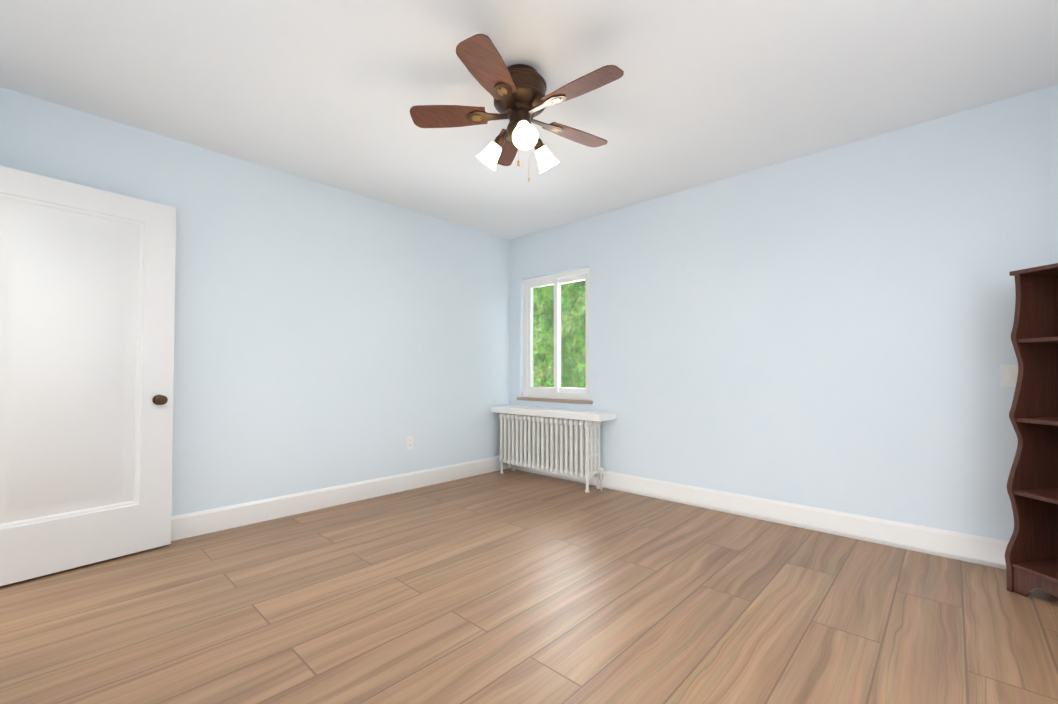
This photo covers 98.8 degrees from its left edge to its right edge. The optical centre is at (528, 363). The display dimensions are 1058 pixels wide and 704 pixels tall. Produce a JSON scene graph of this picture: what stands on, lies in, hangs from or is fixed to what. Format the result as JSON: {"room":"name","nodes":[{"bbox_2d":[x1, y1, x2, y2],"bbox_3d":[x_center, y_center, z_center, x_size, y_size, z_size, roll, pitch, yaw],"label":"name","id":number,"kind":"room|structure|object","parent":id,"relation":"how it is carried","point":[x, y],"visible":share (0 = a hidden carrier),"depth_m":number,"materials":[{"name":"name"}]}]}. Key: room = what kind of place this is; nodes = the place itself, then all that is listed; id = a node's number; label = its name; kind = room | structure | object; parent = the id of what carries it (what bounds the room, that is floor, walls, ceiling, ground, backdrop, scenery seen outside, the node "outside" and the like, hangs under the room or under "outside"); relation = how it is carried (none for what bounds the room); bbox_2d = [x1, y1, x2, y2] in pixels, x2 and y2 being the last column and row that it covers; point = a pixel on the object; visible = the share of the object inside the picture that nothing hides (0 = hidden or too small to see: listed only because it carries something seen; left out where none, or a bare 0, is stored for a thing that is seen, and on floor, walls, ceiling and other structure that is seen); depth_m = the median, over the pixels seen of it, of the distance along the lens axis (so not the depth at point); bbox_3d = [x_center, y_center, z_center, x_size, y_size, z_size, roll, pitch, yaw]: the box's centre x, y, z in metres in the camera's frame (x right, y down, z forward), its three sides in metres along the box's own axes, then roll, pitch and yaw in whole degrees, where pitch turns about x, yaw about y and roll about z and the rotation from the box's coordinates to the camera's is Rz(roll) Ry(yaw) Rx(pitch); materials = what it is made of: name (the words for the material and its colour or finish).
{"room":"empty bedroom","nodes":[
{"label":"empty bedroom","id":0,"kind":"room"},
{"bbox_2d":[0,87,508,515],"bbox_3d":[-1.557,-0.138,3.574,0.200,2.450,4.136,-1,-2,43],"label":"wall","id":1,"kind":"structure","parent":0,"point":[326,336],"depth_m":3.29,"materials":[{"name":"blue paint"}]},
{"bbox_2d":[0,166,175,585],"bbox_3d":[-2.379,0.059,2.371,0.204,1.985,0.833,-1,-2,43],"label":"door","id":2,"kind":"structure","parent":1,"relation":"in","point":[87,294],"depth_m":2.37,"materials":[{"name":"white wood"}]},
{"bbox_2d":[171,456,508,540],"bbox_3d":[-1.478,1.013,3.478,0.016,0.145,3.736,-1,-2,43],"label":"baseboard","id":3,"kind":"structure","parent":1,"relation":"attached to","point":[187,525],"depth_m":3.35,"materials":[{"name":"white wood"}]},
{"bbox_2d":[406,436,412,449],"bbox_3d":[-1.041,0.690,3.959,0.008,0.114,0.070,-1,-2,43],"label":"electrical outlet","id":4,"kind":"object","parent":1,"relation":"attached to","point":[409,442],"visible":1,"depth_m":3.95,"materials":[{"name":"white plastic"}]},
{"bbox_2d":[0,468,1057,703],"bbox_3d":[-0.264,1.104,1.389,5.037,0.120,5.536,-1,-2,43],"label":"floor","id":5,"kind":"structure","parent":0,"point":[508,586],"depth_m":1.91,"materials":[{"name":"brown wood"}]},
{"bbox_2d":[492,405,616,491],"bbox_3d":[0.191,0.768,4.294,1.319,0.668,0.269,-1,-2,43],"label":"radiator","id":6,"kind":"object","parent":5,"relation":"on","point":[562,441],"visible":1,"depth_m":4.12,"materials":[{"name":"white metal"}]},
{"bbox_2d":[1005,263,1057,596],"bbox_3d":[2.434,0.304,1.853,0.327,1.499,0.644,0,-1,-10],"label":"bookshelf","id":7,"kind":"object","parent":5,"relation":"on","point":[1031,556],"visible":1,"depth_m":2.14,"materials":[{"name":"brown wood"}]},
{"bbox_2d":[0,0,1057,239],"bbox_3d":[0.213,-1.455,1.953,5.037,0.120,4.136,-1,-2,43],"label":"ceiling","id":8,"kind":"structure","parent":0,"point":[696,94],"depth_m":2.21,"materials":[{"name":"white paint"}]},
{"bbox_2d":[410,34,623,181],"bbox_3d":[-0.014,-1.132,2.174,1.002,0.516,1.025,-1,-2,43],"label":"ceiling fan","id":9,"kind":"object","parent":8,"relation":"hanging from","point":[517,92],"visible":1,"depth_m":2.10,"materials":[{"name":"brown wood"}]},
{"bbox_2d":[509,84,1057,540],"bbox_3d":[1.554,-0.142,3.368,4.637,2.450,0.200,-1,-2,43],"label":"wall","id":10,"kind":"structure","parent":0,"point":[829,328],"depth_m":2.88,"materials":[{"name":"blue paint"}]},
{"bbox_2d":[517,397,592,403],"bbox_3d":[0.239,0.360,4.457,0.950,0.030,0.062,-1,-2,43],"label":"window sill","id":11,"kind":"structure","parent":10,"relation":"attached to","point":[557,400],"depth_m":4.39,"materials":[{"name":"wood"}]},
{"bbox_2d":[523,267,589,399],"bbox_3d":[0.284,-0.274,4.518,0.880,1.243,0.070,-1,-2,43],"label":"window","id":12,"kind":"structure","parent":10,"relation":"in","point":[557,281],"depth_m":4.51,"materials":[{"name":"white wood"}]},
{"bbox_2d":[509,455,1008,569],"bbox_3d":[1.480,1.009,3.266,4.637,0.145,0.016,-1,-2,43],"label":"baseboard","id":13,"kind":"structure","parent":10,"relation":"attached to","point":[986,551],"depth_m":2.90,"materials":[{"name":"white wood"}]},
{"bbox_2d":[1001,365,1017,386],"bbox_3d":[2.494,0.063,2.344,0.072,0.116,0.010,-1,-2,43],"label":"switch plate","id":14,"kind":"object","parent":10,"relation":"attached to","point":[1009,374],"visible":0.77,"depth_m":2.35,"materials":[{"name":"white plastic"}]},
{"label":"outside","id":15,"kind":"structure","parent":0,"visible":0},
{"bbox_2d":[533,280,585,387],"bbox_3d":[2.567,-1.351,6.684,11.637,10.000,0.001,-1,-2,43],"label":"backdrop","id":16,"kind":"structure","parent":15,"point":[566,344],"depth_m":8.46,"materials":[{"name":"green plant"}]}
]}

